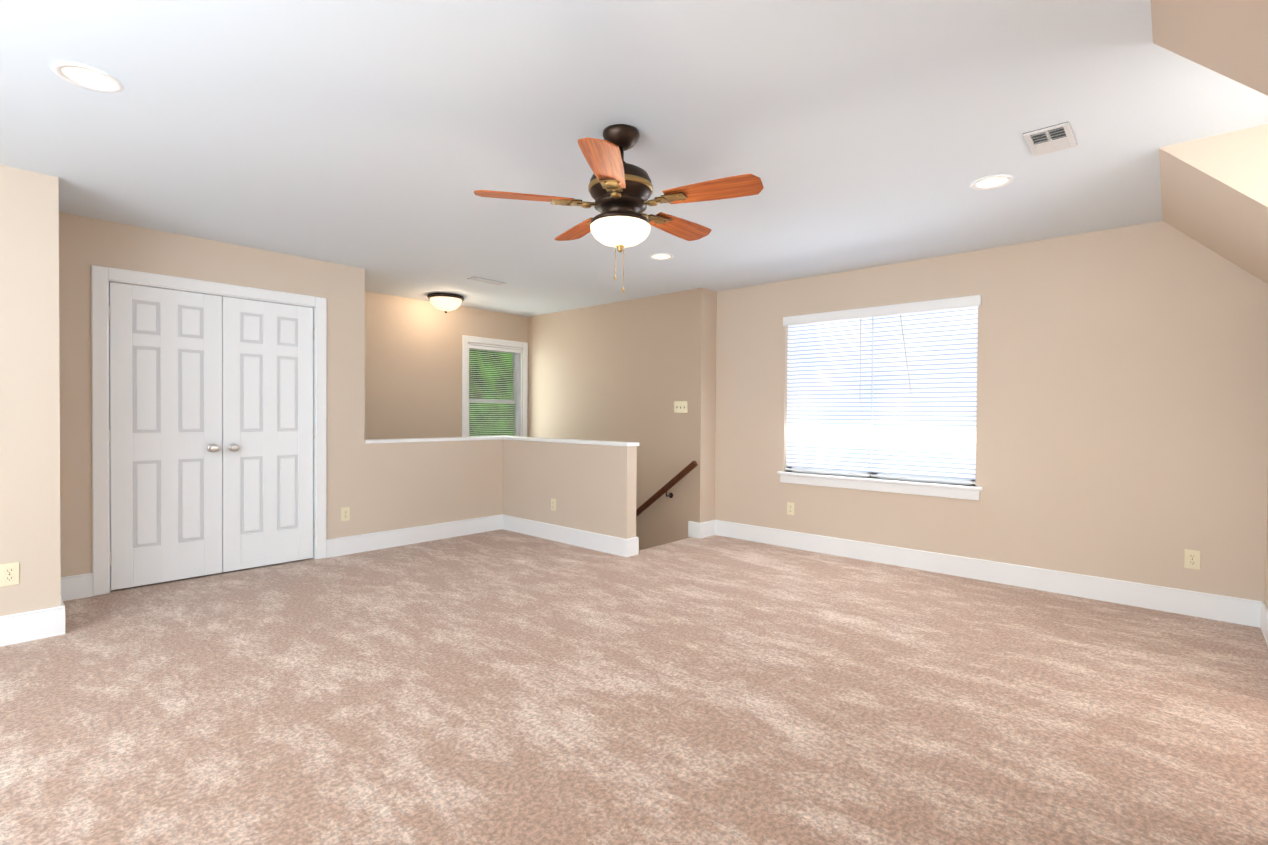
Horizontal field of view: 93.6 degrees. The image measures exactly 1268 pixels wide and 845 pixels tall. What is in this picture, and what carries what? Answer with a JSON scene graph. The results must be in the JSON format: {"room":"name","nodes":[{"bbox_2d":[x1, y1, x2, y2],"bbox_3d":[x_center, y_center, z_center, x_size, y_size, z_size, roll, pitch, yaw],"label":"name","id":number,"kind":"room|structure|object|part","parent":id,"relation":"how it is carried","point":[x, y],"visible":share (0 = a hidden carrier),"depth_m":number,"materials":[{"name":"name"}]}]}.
{"room":"empty bonus room","nodes":[
{"label":"empty bonus room","id":0,"kind":"room"},
{"bbox_2d":[0,165,33,615],"bbox_3d":[-4.025,-0.076,2.129,0.100,2.413,2.637,1,1,42],"label":"wall","id":1,"kind":"structure","parent":0,"point":[16,458],"depth_m":3.03,"materials":[{"name":"paint"}]},
{"bbox_2d":[0,562,18,586],"bbox_3d":[-3.164,0.770,3.016,0.008,0.114,0.070,1,1,42],"label":"electrical outlet","id":2,"kind":"object","parent":1,"relation":"attached to","point":[9,574],"visible":1,"depth_m":3.02,"materials":[{"name":"beige plastic"}]},
{"bbox_2d":[0,602,64,646],"bbox_3d":[-3.908,1.055,2.196,0.024,0.150,2.623,1,1,42],"label":"baseboard","id":3,"kind":"structure","parent":1,"relation":"attached to","point":[30,626],"depth_m":3.07,"materials":[{"name":"white wood"}]},
{"bbox_2d":[31,172,60,610],"bbox_3d":[-3.736,-0.095,3.714,1.802,2.413,0.100,1,1,42],"label":"wall","id":4,"kind":"structure","parent":0,"point":[46,376],"depth_m":3.11,"materials":[{"name":"paint"}]},
{"bbox_2d":[61,582,71,601],"bbox_3d":[-3.320,1.043,3.426,0.749,0.150,0.020,1,1,42],"label":"baseboard","id":5,"kind":"structure","parent":4,"relation":"attached to","point":[64,593],"depth_m":3.71,"materials":[{"name":"white wood"}]},
{"bbox_2d":[59,212,503,576],"bbox_3d":[-2.529,1.298,4.950,0.120,5.213,3.339,1,1,42],"label":"wall","id":6,"kind":"structure","parent":0,"point":[85,243],"depth_m":4.86,"materials":[{"name":"paint"}]},
{"bbox_2d":[109,282,221,589],"bbox_3d":[-3.196,0.091,4.092,0.106,2.014,0.626,1,1,42],"label":"closet door","id":7,"kind":"structure","parent":6,"relation":"in","point":[165,394],"depth_m":4.09,"materials":[{"name":"white wood"}]},
{"bbox_2d":[91,265,326,595],"bbox_3d":[-3.018,0.051,4.356,0.118,2.115,1.418,1,1,42],"label":"door frame","id":8,"kind":"structure","parent":6,"relation":"attached to","point":[102,277],"depth_m":3.90,"materials":[{"name":"white wood"}]},
{"bbox_2d":[222,296,314,571],"bbox_3d":[-2.773,0.088,4.559,0.106,2.014,0.626,1,1,42],"label":"closet door","id":9,"kind":"structure","parent":6,"relation":"in","point":[268,433],"depth_m":4.55,"materials":[{"name":"white wood"}]},
{"bbox_2d":[341,507,349,520],"bbox_3d":[-2.410,0.765,4.975,0.008,0.114,0.070,1,1,42],"label":"electrical outlet","id":10,"kind":"object","parent":6,"relation":"attached to","point":[345,513],"visible":1,"depth_m":4.97,"materials":[{"name":"beige plastic"}]},
{"bbox_2d":[326,514,503,557],"bbox_3d":[-1.931,1.026,5.502,0.020,0.150,1.731,1,1,42],"label":"baseboard","id":11,"kind":"structure","parent":6,"relation":"attached to","point":[347,545],"depth_m":5.38,"materials":[{"name":"white wood"}]},
{"bbox_2d":[365,291,527,438],"bbox_3d":[-2.256,1.277,6.644,0.100,5.213,2.559,1,1,42],"label":"wall","id":12,"kind":"structure","parent":0,"point":[413,368],"depth_m":6.44,"materials":[{"name":"paint"}]},
{"bbox_2d":[462,335,527,436],"bbox_3d":[-1.699,-0.237,7.207,0.155,1.535,0.958,1,1,42],"label":"window","id":13,"kind":"structure","parent":12,"relation":"in","point":[492,389],"depth_m":7.22,"materials":[{"name":"white"}]},
{"bbox_2d":[504,440,636,538],"bbox_3d":[-0.722,2.047,5.662,1.865,3.723,0.120,1,1,42],"label":"wall","id":14,"kind":"structure","parent":0,"point":[589,487],"depth_m":5.41,"materials":[{"name":"paint"}]},
{"bbox_2d":[365,436,638,446],"bbox_3d":[-1.178,0.174,5.118,1.901,0.030,1.556,1,1,42],"label":"cap","id":15,"kind":"object","parent":14,"relation":"on","point":[556,440],"visible":0.88,"depth_m":5.49,"materials":[{"name":"white wood"}]},
{"bbox_2d":[551,498,555,510],"bbox_3d":[-0.759,0.774,5.601,0.070,0.114,0.008,1,1,42],"label":"outlet","id":16,"kind":"object","parent":14,"relation":"attached to","point":[553,504],"visible":1,"depth_m":5.59,"materials":[{"name":"beige plastic"}]},
{"bbox_2d":[500,515,631,556],"bbox_3d":[-0.697,1.035,5.543,1.732,0.150,0.020,1,1,42],"label":"baseboard","id":17,"kind":"structure","parent":14,"relation":"attached to","point":[618,546],"depth_m":5.42,"materials":[{"name":"white wood"}]},
{"bbox_2d":[527,288,716,549],"bbox_3d":[-0.269,1.290,6.833,2.790,5.213,0.390,1,1,42],"label":"wall","id":18,"kind":"structure","parent":0,"point":[632,370],"depth_m":6.21,"materials":[{"name":"paint"}]},
{"bbox_2d":[636,461,697,516],"bbox_3d":[-0.280,1.273,6.522,2.414,1.852,0.107,1,1,42],"label":"handrail","id":19,"kind":"object","parent":18,"relation":"attached to","point":[678,477],"visible":0.31,"depth_m":5.92,"materials":[{"name":"brown wood"}]},
{"bbox_2d":[674,401,686,412],"bbox_3d":[0.460,-0.153,5.892,0.164,0.114,0.012,1,1,42],"label":"switch plate","id":20,"kind":"object","parent":18,"relation":"attached to","point":[680,406],"visible":1,"depth_m":5.89,"materials":[{"name":"beige plastic"}]},
{"bbox_2d":[0,529,1267,844],"bbox_3d":[-0.782,1.227,2.395,7.790,0.150,7.375,1,1,42],"label":"floor","id":21,"kind":"structure","parent":0,"point":[500,687],"depth_m":2.41,"materials":[{"name":"carpet"}]},
{"bbox_2d":[0,0,1267,316],"bbox_3d":[-0.715,-1.311,2.413,7.990,0.100,7.515,1,1,42],"label":"ceiling","id":22,"kind":"structure","parent":0,"point":[380,142],"depth_m":2.51,"materials":[{"name":"white paint"}]},
{"bbox_2d":[51,61,122,92],"bbox_3d":[-2.002,-1.264,2.185,0.196,0.008,0.196,1,1,42],"label":"recessed light","id":23,"kind":"object","parent":22,"relation":"in","point":[87,77],"visible":1,"depth_m":2.18,"materials":[{"name":"white"}]},
{"bbox_2d":[427,293,463,312],"bbox_3d":[-1.966,-1.232,6.224,0.370,0.180,0.370,1,1,42],"label":"flush ceiling light","id":24,"kind":"object","parent":22,"relation":"attached to","point":[445,302],"visible":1,"depth_m":6.11,"materials":[{"name":"white glass"}]},
{"bbox_3d":[-1.966,-1.227,6.224,0.320,0.129,0.320,1,1,42],"label":"glass","id":25,"kind":"part","parent":24,"relation":"part of","materials":[{"name":"beige glass"}]},
{"bbox_2d":[467,277,505,285],"bbox_3d":[-1.357,-1.302,5.495,0.120,0.013,0.340,1,1,42],"label":"ceiling vent","id":26,"kind":"object","parent":22,"relation":"in","point":[487,281],"visible":1,"depth_m":5.48,"materials":[{"name":"silver metal"}]},
{"bbox_2d":[474,124,763,292],"bbox_3d":[-0.025,-0.914,2.626,1.190,0.689,1.132,1,1,42],"label":"ceiling fan","id":27,"kind":"object","parent":22,"relation":"hanging from","point":[620,189],"visible":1,"depth_m":2.50,"materials":[{"name":"brown wood"}]},
{"label":"blade","id":28,"kind":"part","parent":27,"relation":"part of","materials":[{"name":"brown wood"}]},
{"bbox_3d":[-0.264,-0.954,2.950,0.144,0.006,0.400,-13,7,-29],"label":"blade","id":29,"kind":"part","parent":27,"relation":"part of","materials":[{"name":"brown wood"}]},
{"bbox_3d":[-0.104,-0.942,2.177,0.144,0.006,0.400,12,2,6],"label":"blade","id":30,"kind":"part","parent":27,"relation":"part of","materials":[{"name":"brown wood"}]},
{"bbox_3d":[-0.059,-0.814,2.591,0.262,0.090,0.262,1,1,42],"label":"glass","id":31,"kind":"part","parent":27,"relation":"part of","materials":[{"name":"beige glass"}]},
{"bbox_3d":[0.221,-0.950,2.897,0.144,0.006,0.400,-14,-9,41],"label":"blade","id":32,"kind":"part","parent":27,"relation":"part of","materials":[{"name":"brown wood"}]},
{"bbox_3d":[0.320,-0.942,2.419,0.400,0.006,0.144,1,-10,24],"label":"blade","id":33,"kind":"part","parent":27,"relation":"part of","materials":[{"name":"brown wood"}]},
{"bbox_2d":[649,253,673,259],"bbox_3d":[0.211,-1.279,4.598,0.196,0.008,0.196,1,1,42],"label":"recessed light","id":34,"kind":"object","parent":22,"relation":"in","point":[661,256],"visible":0.98,"depth_m":4.60,"materials":[{"name":"white"}]},
{"bbox_2d":[970,174,1013,189],"bbox_3d":[1.859,-1.247,3.094,0.196,0.008,0.196,1,1,42],"label":"recessed light","id":35,"kind":"object","parent":22,"relation":"in","point":[992,182],"visible":1,"depth_m":3.09,"materials":[{"name":"white"}]},
{"bbox_2d":[1023,121,1076,155],"bbox_3d":[1.829,-1.239,2.614,0.160,0.015,0.280,1,1,42],"label":"ceiling vent","id":36,"kind":"object","parent":22,"relation":"in","point":[1053,138],"visible":1,"depth_m":2.60,"materials":[{"name":"silver metal"}]},
{"bbox_2d":[715,221,1267,601],"bbox_3d":[2.294,-0.062,4.670,3.874,2.413,0.140,1,1,42],"label":"wall","id":37,"kind":"structure","parent":0,"point":[1122,408],"depth_m":3.98,"materials":[{"name":"paint"}]},
{"bbox_2d":[787,502,793,514],"bbox_3d":[1.413,0.779,5.374,0.070,0.114,0.008,1,1,42],"label":"outlet","id":38,"kind":"object","parent":37,"relation":"attached to","point":[790,508],"visible":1,"depth_m":5.37,"materials":[{"name":"beige plastic"}]},
{"bbox_2d":[777,471,982,499],"bbox_3d":[1.951,0.509,4.917,1.650,0.100,0.110,1,1,42],"label":"sill","id":39,"kind":"structure","parent":37,"relation":"attached to","point":[958,491],"depth_m":4.80,"materials":[{"name":"white wood"}]},
{"bbox_2d":[783,295,980,325],"bbox_3d":[1.948,-0.906,4.883,1.590,0.080,0.024,1,1,42],"label":"blind valance","id":40,"kind":"object","parent":37,"relation":"attached to","point":[937,304],"visible":1,"depth_m":4.79,"materials":[{"name":"white"}]},
{"bbox_2d":[788,317,977,484],"bbox_3d":[2.010,-0.231,4.967,1.550,1.380,0.050,1,1,42],"label":"window","id":41,"kind":"structure","parent":37,"relation":"in","point":[871,446],"depth_m":4.95,"materials":[{"name":"white"}]},
{"bbox_2d":[786,317,872,475],"bbox_3d":[1.676,-0.243,5.174,0.768,1.363,0.056,1,1,42],"label":"window blind","id":42,"kind":"object","parent":41,"relation":"attached to","point":[829,380],"visible":0.92,"depth_m":5.16,"materials":[{"name":"white plastic"}]},
{"bbox_2d":[871,306,977,483],"bbox_3d":[2.249,-0.232,4.654,0.768,1.363,0.056,1,1,42],"label":"window blind","id":43,"kind":"object","parent":41,"relation":"attached to","point":[925,370],"visible":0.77,"depth_m":4.64,"materials":[{"name":"white plastic"}]},
{"bbox_2d":[712,520,1255,626],"bbox_3d":[2.195,1.069,4.659,3.774,0.150,0.020,1,1,42],"label":"baseboard","id":44,"kind":"structure","parent":37,"relation":"attached to","point":[1235,610],"depth_m":4.18,"materials":[{"name":"white wood"}]},
{"bbox_2d":[1184,549,1200,569],"bbox_3d":[3.374,0.828,3.597,0.070,0.114,0.008,1,1,42],"label":"outlet","id":45,"kind":"object","parent":37,"relation":"attached to","point":[1191,559],"visible":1,"depth_m":3.60,"materials":[{"name":"beige plastic"}]},
{"bbox_2d":[1151,0,1267,283],"bbox_3d":[1.050,-1.041,0.814,0.568,0.570,7.515,1,1,42],"label":"wall","id":46,"kind":"structure","parent":0,"point":[1214,192],"depth_m":2.52,"materials":[{"name":"paint"}]},
{"bbox_2d":[1265,472,1267,607],"bbox_3d":[1.214,0.219,0.674,0.100,1.943,7.515,1,1,42],"label":"wall","id":47,"kind":"structure","parent":0,"point":[1266,583],"depth_m":3.36,"materials":[{"name":"paint"}]},
{"bbox_2d":[1256,600,1267,644],"bbox_3d":[3.129,1.100,2.893,0.016,0.150,1.294,1,1,42],"label":"baseboard","id":48,"kind":"structure","parent":47,"relation":"attached to","point":[1261,608],"depth_m":3.33,"materials":[{"name":"white wood"}]}
]}

